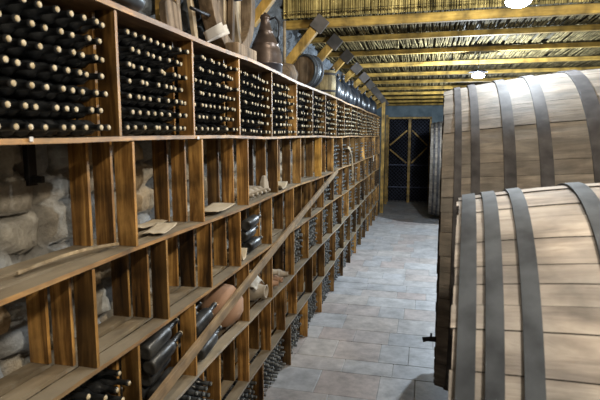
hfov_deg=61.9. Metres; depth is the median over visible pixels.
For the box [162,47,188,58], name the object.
wine bottle
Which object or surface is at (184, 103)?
wine bottle
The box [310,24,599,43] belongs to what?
ceiling beam
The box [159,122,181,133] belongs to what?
wine bottle
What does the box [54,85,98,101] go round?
wine bottle
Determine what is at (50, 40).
wine bottle
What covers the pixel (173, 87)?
wine bottle
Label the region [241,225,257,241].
bottle
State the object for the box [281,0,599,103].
ceiling
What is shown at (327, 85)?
pale cask
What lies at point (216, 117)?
wine bottle
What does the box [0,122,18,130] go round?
wine bottle
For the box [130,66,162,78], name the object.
wine bottle
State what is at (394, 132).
wall
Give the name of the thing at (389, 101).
ceiling beam
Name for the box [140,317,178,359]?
bottle
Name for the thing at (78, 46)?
wine bottle
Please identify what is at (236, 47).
wooden block
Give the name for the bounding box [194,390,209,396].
wine bottle
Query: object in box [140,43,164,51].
wine bottle
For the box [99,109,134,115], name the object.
wine bottle
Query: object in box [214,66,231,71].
wine bottle
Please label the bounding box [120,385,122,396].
bottle
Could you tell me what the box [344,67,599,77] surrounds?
ceiling beam
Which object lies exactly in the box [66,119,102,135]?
wine bottle
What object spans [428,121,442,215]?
wine cask
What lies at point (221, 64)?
wine bottle
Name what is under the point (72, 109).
wine bottle
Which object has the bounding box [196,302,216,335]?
bottle
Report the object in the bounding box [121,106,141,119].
wine bottle
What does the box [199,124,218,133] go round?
wine bottle
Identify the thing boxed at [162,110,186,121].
wine bottle
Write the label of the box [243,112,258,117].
wine bottle
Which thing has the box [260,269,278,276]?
bottle
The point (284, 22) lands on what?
pole
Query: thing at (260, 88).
wine bottle
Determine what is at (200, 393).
wine bottle
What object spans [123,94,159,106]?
wine bottle
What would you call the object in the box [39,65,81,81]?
wine bottle
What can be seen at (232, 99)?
wine bottle
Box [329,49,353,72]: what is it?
brace
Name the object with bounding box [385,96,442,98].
ceiling beam
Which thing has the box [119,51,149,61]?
wine bottle
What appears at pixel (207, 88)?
wine bottle
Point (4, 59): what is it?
wine bottle
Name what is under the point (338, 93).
glass jug
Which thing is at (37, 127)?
wine bottle
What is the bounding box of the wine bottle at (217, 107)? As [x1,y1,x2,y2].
[195,103,220,112]
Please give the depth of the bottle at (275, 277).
5.62 m
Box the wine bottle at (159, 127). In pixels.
[139,121,160,133]
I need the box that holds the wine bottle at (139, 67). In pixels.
[119,65,142,75]
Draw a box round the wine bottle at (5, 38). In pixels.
[0,34,11,42]
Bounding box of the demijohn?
[369,95,376,113]
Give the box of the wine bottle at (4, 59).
[0,55,8,63]
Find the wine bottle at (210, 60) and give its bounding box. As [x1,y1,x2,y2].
[193,58,212,65]
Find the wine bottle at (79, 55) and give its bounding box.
[47,48,84,64]
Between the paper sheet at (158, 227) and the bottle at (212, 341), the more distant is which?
the bottle at (212, 341)
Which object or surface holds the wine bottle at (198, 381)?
on the wine bottle at (206, 394)
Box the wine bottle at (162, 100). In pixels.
[136,95,169,107]
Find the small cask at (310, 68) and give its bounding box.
[293,54,323,87]
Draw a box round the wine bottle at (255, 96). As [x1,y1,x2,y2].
[243,94,258,100]
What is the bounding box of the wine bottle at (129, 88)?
[120,79,147,90]
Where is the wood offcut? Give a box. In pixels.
[260,175,268,191]
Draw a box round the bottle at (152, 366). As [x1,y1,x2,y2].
[142,331,182,374]
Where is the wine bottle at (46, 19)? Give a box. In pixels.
[34,10,73,24]
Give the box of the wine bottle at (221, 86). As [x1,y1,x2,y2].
[205,82,226,91]
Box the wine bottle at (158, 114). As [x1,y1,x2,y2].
[136,108,162,120]
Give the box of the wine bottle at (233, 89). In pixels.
[219,88,238,94]
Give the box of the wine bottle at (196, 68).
[174,66,200,73]
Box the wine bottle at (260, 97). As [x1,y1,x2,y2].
[247,95,262,101]
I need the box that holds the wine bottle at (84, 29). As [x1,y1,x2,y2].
[73,22,104,34]
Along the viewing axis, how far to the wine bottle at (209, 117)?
3.67 m
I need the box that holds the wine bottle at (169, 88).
[143,82,171,94]
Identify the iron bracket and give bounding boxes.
[22,144,44,185]
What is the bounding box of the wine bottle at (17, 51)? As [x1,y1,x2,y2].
[0,38,42,57]
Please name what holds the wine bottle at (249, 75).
on the wine bottle at (249, 84)
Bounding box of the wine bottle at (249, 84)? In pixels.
[240,83,252,88]
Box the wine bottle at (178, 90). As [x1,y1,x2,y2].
[158,88,182,96]
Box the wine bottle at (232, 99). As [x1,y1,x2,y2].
[217,97,234,103]
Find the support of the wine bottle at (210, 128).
on the wine rack
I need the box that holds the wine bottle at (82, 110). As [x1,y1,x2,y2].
[36,102,93,118]
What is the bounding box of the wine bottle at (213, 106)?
[197,102,214,111]
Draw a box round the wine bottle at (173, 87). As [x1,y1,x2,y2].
[153,86,175,95]
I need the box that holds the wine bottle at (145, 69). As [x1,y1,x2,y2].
[124,67,150,77]
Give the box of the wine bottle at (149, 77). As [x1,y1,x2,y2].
[142,71,165,79]
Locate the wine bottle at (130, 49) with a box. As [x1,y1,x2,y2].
[96,46,133,54]
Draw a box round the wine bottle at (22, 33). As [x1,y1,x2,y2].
[10,24,47,38]
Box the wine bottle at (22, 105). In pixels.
[0,97,27,115]
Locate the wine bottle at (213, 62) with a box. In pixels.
[199,60,214,66]
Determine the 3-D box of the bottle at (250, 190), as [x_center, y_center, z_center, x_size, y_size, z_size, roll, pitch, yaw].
[-0.510,-0.076,4.869,0.298,0.074,0.072,2,7,13]
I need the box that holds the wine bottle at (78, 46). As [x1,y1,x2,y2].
[62,34,101,50]
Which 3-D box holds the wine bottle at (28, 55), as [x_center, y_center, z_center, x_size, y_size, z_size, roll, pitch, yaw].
[-1.154,-0.632,2.120,0.312,0.077,0.077,2,8,14]
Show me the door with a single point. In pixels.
(409, 126)
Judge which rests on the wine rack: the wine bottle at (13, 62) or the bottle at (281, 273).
the bottle at (281, 273)
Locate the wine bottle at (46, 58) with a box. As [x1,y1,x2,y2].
[32,44,75,62]
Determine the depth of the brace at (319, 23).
6.89 m
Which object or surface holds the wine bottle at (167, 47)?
on the wine bottle at (163, 60)
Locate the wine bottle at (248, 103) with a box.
[240,99,252,107]
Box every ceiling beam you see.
[286,3,599,29]
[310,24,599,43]
[327,42,599,56]
[340,56,599,68]
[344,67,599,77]
[353,77,517,84]
[358,85,466,90]
[366,91,444,94]
[376,103,442,105]
[380,100,442,102]
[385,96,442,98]
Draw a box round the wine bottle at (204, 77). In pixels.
[198,72,220,79]
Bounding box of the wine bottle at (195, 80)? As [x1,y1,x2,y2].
[174,78,196,85]
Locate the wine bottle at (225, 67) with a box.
[212,65,226,71]
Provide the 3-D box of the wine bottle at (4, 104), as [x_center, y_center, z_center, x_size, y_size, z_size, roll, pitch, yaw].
[-1.220,-0.355,1.871,0.312,0.076,0.076,2,8,14]
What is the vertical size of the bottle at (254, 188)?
0.074 m
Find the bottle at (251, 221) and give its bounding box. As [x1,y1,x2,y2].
[241,214,260,230]
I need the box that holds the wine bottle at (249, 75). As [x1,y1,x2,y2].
[240,74,253,80]
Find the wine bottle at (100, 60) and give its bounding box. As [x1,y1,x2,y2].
[69,57,103,68]
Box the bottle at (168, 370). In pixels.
[147,359,180,398]
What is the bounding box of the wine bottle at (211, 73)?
[194,70,213,78]
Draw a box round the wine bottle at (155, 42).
[134,40,158,49]
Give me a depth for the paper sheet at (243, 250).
4.54 m
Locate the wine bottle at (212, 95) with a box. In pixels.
[194,90,214,100]
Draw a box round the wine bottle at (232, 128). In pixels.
[215,125,234,133]
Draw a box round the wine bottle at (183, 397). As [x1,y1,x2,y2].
[178,395,190,399]
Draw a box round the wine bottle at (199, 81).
[175,79,201,87]
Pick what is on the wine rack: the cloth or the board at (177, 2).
the board at (177, 2)
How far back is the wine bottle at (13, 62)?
1.90 m
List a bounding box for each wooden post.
[155,0,160,21]
[380,101,385,212]
[384,115,388,203]
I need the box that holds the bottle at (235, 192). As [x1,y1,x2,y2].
[221,191,253,198]
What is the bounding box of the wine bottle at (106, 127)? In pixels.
[82,120,110,134]
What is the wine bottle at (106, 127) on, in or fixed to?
on the wine rack
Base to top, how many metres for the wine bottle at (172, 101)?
0.076 m
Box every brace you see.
[254,0,275,27]
[282,13,328,63]
[317,33,342,61]
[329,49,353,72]
[340,62,362,81]
[354,72,369,87]
[360,80,374,93]
[366,86,379,97]
[372,92,382,100]
[375,96,386,104]
[376,101,388,109]
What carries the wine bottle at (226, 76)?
on the wine bottle
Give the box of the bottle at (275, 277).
[261,275,282,282]
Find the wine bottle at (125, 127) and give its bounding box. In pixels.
[100,124,129,134]
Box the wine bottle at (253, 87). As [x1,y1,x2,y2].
[241,85,255,90]
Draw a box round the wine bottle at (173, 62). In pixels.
[150,57,178,68]
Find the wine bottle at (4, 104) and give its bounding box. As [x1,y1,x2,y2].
[0,100,10,108]
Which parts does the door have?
rail, rail, post, rail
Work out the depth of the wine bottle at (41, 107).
2.08 m
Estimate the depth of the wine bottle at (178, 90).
3.19 m
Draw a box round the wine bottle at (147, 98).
[123,93,151,105]
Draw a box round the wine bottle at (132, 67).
[119,63,134,70]
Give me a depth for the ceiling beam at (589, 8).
6.52 m
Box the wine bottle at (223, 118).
[207,114,226,123]
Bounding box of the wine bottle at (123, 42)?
[118,34,145,45]
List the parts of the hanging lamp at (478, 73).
lamp shade, bulb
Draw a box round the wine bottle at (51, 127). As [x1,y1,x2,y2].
[25,119,65,136]
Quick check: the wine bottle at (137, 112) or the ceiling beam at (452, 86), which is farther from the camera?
the ceiling beam at (452, 86)
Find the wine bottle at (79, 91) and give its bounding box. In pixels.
[43,84,84,100]
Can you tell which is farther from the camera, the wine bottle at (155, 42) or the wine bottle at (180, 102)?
the wine bottle at (180, 102)
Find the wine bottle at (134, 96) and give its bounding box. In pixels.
[120,91,140,103]
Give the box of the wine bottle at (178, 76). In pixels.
[155,74,180,82]
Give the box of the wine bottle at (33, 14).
[19,5,59,20]
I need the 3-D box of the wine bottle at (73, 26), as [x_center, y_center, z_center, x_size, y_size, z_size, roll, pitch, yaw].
[-1.084,-0.826,2.338,0.312,0.077,0.077,2,7,13]
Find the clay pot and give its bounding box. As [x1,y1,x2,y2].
[200,283,242,326]
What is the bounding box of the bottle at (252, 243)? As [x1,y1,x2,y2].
[243,236,262,251]
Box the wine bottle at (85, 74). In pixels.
[50,71,88,83]
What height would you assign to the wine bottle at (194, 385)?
0.077 m
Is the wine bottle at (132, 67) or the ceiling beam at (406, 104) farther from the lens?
the ceiling beam at (406, 104)
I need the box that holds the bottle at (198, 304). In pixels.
[177,301,201,331]
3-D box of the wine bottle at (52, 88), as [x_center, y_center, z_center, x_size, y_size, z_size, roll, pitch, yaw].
[-1.143,-0.472,2.137,0.312,0.077,0.077,2,7,13]
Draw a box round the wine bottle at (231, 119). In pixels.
[217,115,233,123]
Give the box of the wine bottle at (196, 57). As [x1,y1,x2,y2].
[193,55,203,59]
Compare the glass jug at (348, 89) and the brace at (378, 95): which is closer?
the glass jug at (348, 89)
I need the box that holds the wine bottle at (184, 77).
[160,75,186,83]
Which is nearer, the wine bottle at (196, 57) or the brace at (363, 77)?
the wine bottle at (196, 57)
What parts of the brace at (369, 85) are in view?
bracket plate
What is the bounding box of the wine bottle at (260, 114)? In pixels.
[242,111,262,118]
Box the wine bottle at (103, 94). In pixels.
[71,87,107,102]
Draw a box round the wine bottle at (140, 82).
[119,76,143,89]
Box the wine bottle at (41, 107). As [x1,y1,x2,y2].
[3,99,58,117]
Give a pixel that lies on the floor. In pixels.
(365, 342)
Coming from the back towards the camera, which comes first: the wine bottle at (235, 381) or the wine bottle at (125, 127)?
the wine bottle at (235, 381)
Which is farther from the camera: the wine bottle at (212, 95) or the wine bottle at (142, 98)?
the wine bottle at (212, 95)
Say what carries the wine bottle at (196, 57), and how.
on the wine bottle
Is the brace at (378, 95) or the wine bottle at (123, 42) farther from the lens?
the brace at (378, 95)
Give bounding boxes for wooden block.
[203,22,229,41]
[225,42,256,60]
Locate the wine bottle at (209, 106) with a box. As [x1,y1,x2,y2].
[194,101,211,111]
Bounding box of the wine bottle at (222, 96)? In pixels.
[206,92,223,101]
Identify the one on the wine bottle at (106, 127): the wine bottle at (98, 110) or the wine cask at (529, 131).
the wine bottle at (98, 110)
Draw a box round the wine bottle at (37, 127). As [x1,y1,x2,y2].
[7,118,47,136]
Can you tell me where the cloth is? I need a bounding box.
[235,270,264,289]
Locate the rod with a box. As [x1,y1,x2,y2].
[189,6,210,16]
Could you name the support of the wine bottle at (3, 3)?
on the wine bottle at (13, 18)
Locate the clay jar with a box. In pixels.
[235,283,267,300]
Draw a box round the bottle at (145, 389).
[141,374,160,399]
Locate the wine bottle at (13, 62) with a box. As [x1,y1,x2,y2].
[0,58,20,69]
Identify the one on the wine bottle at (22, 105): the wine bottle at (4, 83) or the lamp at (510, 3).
the wine bottle at (4, 83)
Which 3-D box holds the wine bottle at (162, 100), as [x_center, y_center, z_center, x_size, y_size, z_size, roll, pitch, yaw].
[-0.934,-0.598,3.029,0.312,0.076,0.076,2,8,14]
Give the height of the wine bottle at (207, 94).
0.077 m
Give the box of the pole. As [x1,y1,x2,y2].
[283,21,285,62]
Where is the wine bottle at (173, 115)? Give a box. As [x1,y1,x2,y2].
[140,109,180,121]
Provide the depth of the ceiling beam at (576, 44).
8.82 m
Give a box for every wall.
[0,0,376,399]
[376,103,442,200]
[388,119,429,200]
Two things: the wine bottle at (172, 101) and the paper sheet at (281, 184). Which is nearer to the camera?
the wine bottle at (172, 101)
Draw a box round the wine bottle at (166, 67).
[163,62,181,70]
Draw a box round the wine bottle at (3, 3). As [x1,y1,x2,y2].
[0,0,25,10]
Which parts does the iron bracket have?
plate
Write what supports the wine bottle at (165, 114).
on the wine bottle at (170, 128)
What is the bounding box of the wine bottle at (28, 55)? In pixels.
[11,41,60,59]
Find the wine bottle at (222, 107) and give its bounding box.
[206,103,224,112]
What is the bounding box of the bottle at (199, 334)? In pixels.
[196,314,213,337]
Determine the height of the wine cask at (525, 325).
2.344 m
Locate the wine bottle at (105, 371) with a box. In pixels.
[67,366,120,377]
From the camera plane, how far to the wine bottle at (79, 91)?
2.28 m
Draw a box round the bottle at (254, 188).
[249,187,266,192]
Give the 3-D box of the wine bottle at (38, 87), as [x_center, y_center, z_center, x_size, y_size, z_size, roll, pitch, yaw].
[-1.175,-0.462,2.062,0.312,0.076,0.076,2,8,13]
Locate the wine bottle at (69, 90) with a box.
[34,82,74,99]
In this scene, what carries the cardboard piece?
on the wine rack
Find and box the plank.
[148,168,337,399]
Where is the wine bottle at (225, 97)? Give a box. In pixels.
[201,96,226,102]
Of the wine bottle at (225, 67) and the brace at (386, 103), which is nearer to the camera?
the wine bottle at (225, 67)
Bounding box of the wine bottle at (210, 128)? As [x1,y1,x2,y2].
[195,124,212,133]
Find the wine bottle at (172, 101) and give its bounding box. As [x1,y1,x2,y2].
[151,96,177,107]
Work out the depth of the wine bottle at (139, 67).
2.74 m
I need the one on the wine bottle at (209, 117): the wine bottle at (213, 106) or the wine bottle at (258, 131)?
the wine bottle at (213, 106)
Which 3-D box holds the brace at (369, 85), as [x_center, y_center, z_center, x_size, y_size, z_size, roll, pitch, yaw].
[1.674,-2.924,13.405,0.693,0.582,0.127,2,8,14]
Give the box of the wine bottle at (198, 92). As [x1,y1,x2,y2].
[175,90,201,98]
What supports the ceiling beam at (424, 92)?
attached to the ceiling
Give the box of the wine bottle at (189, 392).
[183,390,198,395]
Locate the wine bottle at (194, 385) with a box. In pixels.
[190,382,207,390]
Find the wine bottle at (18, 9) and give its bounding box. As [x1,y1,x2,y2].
[1,0,41,14]
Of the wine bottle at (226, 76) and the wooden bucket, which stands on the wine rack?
the wooden bucket
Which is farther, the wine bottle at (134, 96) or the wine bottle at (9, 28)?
the wine bottle at (134, 96)
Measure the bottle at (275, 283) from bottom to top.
0.110 m
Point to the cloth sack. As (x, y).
(289, 70)
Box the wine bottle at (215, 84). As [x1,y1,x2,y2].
[194,82,217,89]
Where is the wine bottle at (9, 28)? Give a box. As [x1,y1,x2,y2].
[0,19,34,34]
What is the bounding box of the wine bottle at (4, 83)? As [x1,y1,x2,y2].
[0,79,15,87]
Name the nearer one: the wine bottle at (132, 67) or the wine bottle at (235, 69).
the wine bottle at (132, 67)
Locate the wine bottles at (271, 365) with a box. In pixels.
[35,79,379,399]
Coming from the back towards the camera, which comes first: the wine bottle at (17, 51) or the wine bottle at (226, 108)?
the wine bottle at (226, 108)
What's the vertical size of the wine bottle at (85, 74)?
0.076 m
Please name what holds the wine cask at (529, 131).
on the cradle
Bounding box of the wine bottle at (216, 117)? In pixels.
[201,113,221,122]
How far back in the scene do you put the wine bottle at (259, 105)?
4.66 m
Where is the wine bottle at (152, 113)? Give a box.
[121,107,155,120]
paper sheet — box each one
[138,219,166,227]
[140,222,176,233]
[227,248,246,259]
[278,181,287,188]
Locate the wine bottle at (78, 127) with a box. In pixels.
[51,119,87,135]
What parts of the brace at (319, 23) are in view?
bracket plate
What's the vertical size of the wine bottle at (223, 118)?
0.076 m
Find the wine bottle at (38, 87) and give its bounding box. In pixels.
[0,78,48,97]
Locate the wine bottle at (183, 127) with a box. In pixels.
[166,123,185,133]
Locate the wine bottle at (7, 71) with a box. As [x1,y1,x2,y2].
[0,58,34,76]
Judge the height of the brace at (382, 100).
0.481 m
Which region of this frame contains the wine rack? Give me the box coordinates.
[0,0,380,399]
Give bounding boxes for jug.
[251,12,282,72]
[330,67,341,98]
[336,74,345,100]
[340,74,350,102]
[346,80,355,104]
[350,79,359,106]
[356,86,363,108]
[363,91,370,111]
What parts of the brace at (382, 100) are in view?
bracket plate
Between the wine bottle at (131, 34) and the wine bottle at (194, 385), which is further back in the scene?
the wine bottle at (194, 385)
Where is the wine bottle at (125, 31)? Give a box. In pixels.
[95,28,128,35]
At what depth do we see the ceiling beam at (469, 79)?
13.00 m
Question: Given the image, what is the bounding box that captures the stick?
[16,242,118,274]
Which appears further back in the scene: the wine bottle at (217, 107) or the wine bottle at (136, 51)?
the wine bottle at (217, 107)
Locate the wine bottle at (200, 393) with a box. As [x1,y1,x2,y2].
[188,387,204,396]
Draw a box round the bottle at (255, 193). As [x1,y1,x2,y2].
[234,190,258,195]
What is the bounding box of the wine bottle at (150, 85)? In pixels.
[122,79,159,92]
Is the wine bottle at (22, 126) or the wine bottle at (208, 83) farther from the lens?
the wine bottle at (208, 83)
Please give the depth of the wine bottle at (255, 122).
4.60 m
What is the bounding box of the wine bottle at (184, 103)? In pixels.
[163,98,185,109]
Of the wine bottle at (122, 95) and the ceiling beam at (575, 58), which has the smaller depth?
the wine bottle at (122, 95)
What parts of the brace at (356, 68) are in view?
bracket plate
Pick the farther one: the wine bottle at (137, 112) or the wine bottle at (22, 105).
the wine bottle at (137, 112)
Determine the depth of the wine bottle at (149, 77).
2.98 m
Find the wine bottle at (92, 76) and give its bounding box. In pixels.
[62,69,103,84]
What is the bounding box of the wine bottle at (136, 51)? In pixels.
[119,46,139,59]
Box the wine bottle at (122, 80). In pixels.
[76,78,130,88]
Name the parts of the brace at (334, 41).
bracket plate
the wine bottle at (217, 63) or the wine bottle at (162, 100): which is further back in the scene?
the wine bottle at (217, 63)
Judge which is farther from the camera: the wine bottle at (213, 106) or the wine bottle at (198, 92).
the wine bottle at (213, 106)
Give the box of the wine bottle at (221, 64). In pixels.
[207,63,224,70]
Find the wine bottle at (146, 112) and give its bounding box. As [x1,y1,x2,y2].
[123,107,149,119]
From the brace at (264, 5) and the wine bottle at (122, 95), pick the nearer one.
the wine bottle at (122, 95)
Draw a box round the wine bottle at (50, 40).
[39,31,74,44]
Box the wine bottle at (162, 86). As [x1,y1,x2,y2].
[134,80,167,93]
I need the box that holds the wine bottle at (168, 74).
[147,72,175,81]
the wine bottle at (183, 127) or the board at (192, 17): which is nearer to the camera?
the wine bottle at (183, 127)
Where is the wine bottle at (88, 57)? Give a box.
[59,51,97,66]
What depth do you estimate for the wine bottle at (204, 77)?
3.70 m
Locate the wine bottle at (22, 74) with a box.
[8,60,56,78]
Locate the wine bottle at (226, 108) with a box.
[207,104,228,113]
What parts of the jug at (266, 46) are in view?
handle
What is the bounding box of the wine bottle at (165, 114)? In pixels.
[145,109,170,120]
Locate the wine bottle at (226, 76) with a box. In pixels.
[206,74,228,81]
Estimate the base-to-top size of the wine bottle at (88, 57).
0.077 m
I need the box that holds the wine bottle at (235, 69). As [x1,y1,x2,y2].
[220,67,237,73]
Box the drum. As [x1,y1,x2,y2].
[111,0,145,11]
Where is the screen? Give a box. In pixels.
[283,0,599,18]
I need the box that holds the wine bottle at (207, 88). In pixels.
[200,84,219,90]
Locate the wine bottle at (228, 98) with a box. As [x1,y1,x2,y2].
[211,96,230,103]
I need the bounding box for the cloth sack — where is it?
[282,63,297,80]
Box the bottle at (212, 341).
[197,325,221,359]
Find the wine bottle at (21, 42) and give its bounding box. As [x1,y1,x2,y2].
[0,38,25,53]
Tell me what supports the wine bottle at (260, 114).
on the wine bottle
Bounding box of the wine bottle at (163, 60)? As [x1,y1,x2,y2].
[144,58,170,67]
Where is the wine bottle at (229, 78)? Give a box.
[213,76,230,82]
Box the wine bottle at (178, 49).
[155,47,180,56]
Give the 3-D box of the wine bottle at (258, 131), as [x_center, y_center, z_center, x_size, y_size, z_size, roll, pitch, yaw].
[-0.515,-0.650,4.766,0.312,0.076,0.076,2,8,14]
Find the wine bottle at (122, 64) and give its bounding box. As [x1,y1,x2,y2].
[97,61,130,72]
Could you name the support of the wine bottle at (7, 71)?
on the wine bottle at (38, 87)
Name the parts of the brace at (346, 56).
bracket plate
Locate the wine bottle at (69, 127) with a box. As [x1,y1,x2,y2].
[43,119,74,135]
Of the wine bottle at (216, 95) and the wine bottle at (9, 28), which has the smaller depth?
the wine bottle at (9, 28)
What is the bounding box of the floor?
[264,200,447,399]
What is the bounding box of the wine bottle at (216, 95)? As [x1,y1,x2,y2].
[196,91,220,101]
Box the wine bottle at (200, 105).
[178,103,203,110]
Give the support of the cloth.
on the clay jar
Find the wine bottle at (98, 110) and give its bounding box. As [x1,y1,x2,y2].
[69,103,102,118]
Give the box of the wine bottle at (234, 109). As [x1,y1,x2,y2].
[214,105,235,114]
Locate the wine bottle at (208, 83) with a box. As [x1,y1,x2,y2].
[194,81,210,88]
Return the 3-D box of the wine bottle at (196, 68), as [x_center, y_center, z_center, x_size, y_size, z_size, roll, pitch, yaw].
[-0.821,-0.893,3.413,0.312,0.077,0.077,2,8,14]
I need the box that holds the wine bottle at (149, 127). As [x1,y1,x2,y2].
[125,121,157,134]
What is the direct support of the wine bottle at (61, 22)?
on the wine bottle at (63, 43)
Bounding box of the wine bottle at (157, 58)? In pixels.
[134,56,160,65]
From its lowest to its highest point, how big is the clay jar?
0.210 m
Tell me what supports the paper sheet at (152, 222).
on the wine rack
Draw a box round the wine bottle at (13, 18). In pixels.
[0,14,19,25]
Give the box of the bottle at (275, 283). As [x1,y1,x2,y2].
[260,280,278,285]
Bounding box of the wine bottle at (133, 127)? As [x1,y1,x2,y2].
[122,124,136,130]
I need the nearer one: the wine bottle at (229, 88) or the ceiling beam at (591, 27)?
the wine bottle at (229, 88)
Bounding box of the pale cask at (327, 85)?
[314,70,335,95]
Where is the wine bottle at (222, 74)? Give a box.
[205,73,223,80]
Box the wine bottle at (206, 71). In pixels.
[194,69,210,76]
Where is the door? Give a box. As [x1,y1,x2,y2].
[387,117,431,202]
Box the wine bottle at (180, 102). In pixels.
[145,97,182,108]
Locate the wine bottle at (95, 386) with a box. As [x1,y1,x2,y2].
[80,379,118,393]
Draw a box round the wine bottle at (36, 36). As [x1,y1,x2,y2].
[23,27,63,41]
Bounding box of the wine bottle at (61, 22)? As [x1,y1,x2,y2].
[47,14,85,27]
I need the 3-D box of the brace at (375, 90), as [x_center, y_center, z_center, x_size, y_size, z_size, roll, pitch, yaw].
[2.009,-3.079,14.755,0.691,0.549,0.127,2,8,14]
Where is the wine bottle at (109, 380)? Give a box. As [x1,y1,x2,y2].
[90,375,130,386]
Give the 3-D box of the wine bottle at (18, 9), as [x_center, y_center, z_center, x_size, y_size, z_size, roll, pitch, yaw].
[-1.183,-0.781,2.021,0.312,0.076,0.076,2,8,14]
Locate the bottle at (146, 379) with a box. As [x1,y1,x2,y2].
[141,342,177,385]
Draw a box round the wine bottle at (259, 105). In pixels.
[242,104,261,109]
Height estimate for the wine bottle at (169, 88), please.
0.077 m
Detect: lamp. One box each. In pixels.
[468,59,487,77]
[505,0,531,7]
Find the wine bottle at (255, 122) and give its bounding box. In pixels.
[240,119,258,126]
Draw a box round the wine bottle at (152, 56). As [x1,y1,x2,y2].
[131,53,154,63]
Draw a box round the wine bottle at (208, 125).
[205,124,227,133]
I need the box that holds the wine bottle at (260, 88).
[248,87,263,92]
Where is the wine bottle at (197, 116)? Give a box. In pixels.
[175,111,200,122]
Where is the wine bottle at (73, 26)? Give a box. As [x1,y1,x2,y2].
[62,18,98,31]
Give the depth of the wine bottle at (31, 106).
2.01 m
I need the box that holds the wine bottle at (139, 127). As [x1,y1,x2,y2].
[122,121,146,134]
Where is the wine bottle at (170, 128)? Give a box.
[151,122,175,133]
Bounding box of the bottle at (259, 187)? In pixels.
[249,186,270,190]
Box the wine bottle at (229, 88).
[214,87,231,93]
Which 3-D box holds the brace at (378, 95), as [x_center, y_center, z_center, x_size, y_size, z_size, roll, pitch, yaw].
[2.344,-3.233,16.106,0.688,0.515,0.127,2,8,14]
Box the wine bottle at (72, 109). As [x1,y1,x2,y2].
[21,101,78,118]
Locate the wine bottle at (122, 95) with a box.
[98,89,131,98]
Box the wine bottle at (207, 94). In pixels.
[194,90,209,99]
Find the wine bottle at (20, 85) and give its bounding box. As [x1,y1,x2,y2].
[0,76,34,95]
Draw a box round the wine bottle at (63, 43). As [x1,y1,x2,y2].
[53,31,90,47]
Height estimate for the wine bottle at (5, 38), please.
0.077 m
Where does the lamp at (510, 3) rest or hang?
hanging from the ceiling
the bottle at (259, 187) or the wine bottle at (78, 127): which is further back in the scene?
the bottle at (259, 187)
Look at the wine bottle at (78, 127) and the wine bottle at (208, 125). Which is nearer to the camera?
the wine bottle at (78, 127)
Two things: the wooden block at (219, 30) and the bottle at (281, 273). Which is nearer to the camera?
the wooden block at (219, 30)
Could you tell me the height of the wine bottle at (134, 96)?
0.077 m
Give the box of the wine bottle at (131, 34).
[118,32,136,42]
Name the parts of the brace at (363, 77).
bracket plate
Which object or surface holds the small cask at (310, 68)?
on the wine rack
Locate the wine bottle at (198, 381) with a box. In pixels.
[178,375,211,385]
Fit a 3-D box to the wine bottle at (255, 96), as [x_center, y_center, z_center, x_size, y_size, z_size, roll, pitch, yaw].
[-0.532,-0.960,4.644,0.312,0.076,0.076,2,8,14]
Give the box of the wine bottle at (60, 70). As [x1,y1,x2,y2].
[25,62,69,79]
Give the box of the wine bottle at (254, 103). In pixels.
[240,102,255,108]
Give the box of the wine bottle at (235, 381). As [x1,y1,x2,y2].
[221,379,248,387]
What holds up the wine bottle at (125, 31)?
on the wine bottle at (130, 49)
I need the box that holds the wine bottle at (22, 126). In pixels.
[0,117,33,136]
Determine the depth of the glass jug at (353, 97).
11.06 m
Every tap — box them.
[422,333,435,341]
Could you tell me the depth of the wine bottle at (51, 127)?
2.13 m
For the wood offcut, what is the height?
0.175 m
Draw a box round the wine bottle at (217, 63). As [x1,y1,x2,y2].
[201,61,219,68]
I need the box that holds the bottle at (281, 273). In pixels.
[274,269,287,277]
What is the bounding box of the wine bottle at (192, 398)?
[186,394,200,399]
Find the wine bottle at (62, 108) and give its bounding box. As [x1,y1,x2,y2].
[21,100,68,117]
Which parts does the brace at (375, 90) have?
bracket plate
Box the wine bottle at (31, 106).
[0,98,37,116]
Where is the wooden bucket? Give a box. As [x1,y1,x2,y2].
[198,0,254,48]
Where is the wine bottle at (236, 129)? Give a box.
[222,125,237,133]
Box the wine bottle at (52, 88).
[12,80,65,98]
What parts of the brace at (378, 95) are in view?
bracket plate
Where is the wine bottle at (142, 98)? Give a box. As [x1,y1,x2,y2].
[121,92,144,105]
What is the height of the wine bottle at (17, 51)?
0.077 m
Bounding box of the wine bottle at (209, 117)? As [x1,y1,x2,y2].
[195,113,214,122]
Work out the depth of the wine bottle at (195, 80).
3.35 m
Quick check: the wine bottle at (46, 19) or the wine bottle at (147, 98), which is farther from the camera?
the wine bottle at (147, 98)
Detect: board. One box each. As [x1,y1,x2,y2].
[159,0,179,29]
[172,0,182,30]
[187,0,197,37]
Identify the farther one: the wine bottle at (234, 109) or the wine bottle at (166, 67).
the wine bottle at (234, 109)
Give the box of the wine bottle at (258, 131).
[245,128,261,135]
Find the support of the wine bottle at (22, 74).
on the wine bottle at (52, 88)
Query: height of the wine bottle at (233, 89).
0.076 m
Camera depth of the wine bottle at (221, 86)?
3.83 m
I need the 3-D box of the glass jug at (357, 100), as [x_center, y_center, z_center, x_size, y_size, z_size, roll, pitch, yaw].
[1.225,-2.524,11.832,0.387,0.638,0.387,2,8,14]
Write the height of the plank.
1.078 m
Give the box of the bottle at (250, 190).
[234,188,262,193]
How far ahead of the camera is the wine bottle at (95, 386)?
2.64 m
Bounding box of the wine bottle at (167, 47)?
[149,45,171,54]
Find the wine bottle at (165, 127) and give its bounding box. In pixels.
[144,122,167,133]
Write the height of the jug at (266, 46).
0.649 m
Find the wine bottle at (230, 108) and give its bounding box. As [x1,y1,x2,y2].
[214,105,232,113]
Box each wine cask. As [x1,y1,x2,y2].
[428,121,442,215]
[433,68,599,390]
[448,182,599,399]
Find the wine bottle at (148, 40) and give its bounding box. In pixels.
[121,37,151,47]
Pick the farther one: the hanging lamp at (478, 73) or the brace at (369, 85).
the brace at (369, 85)

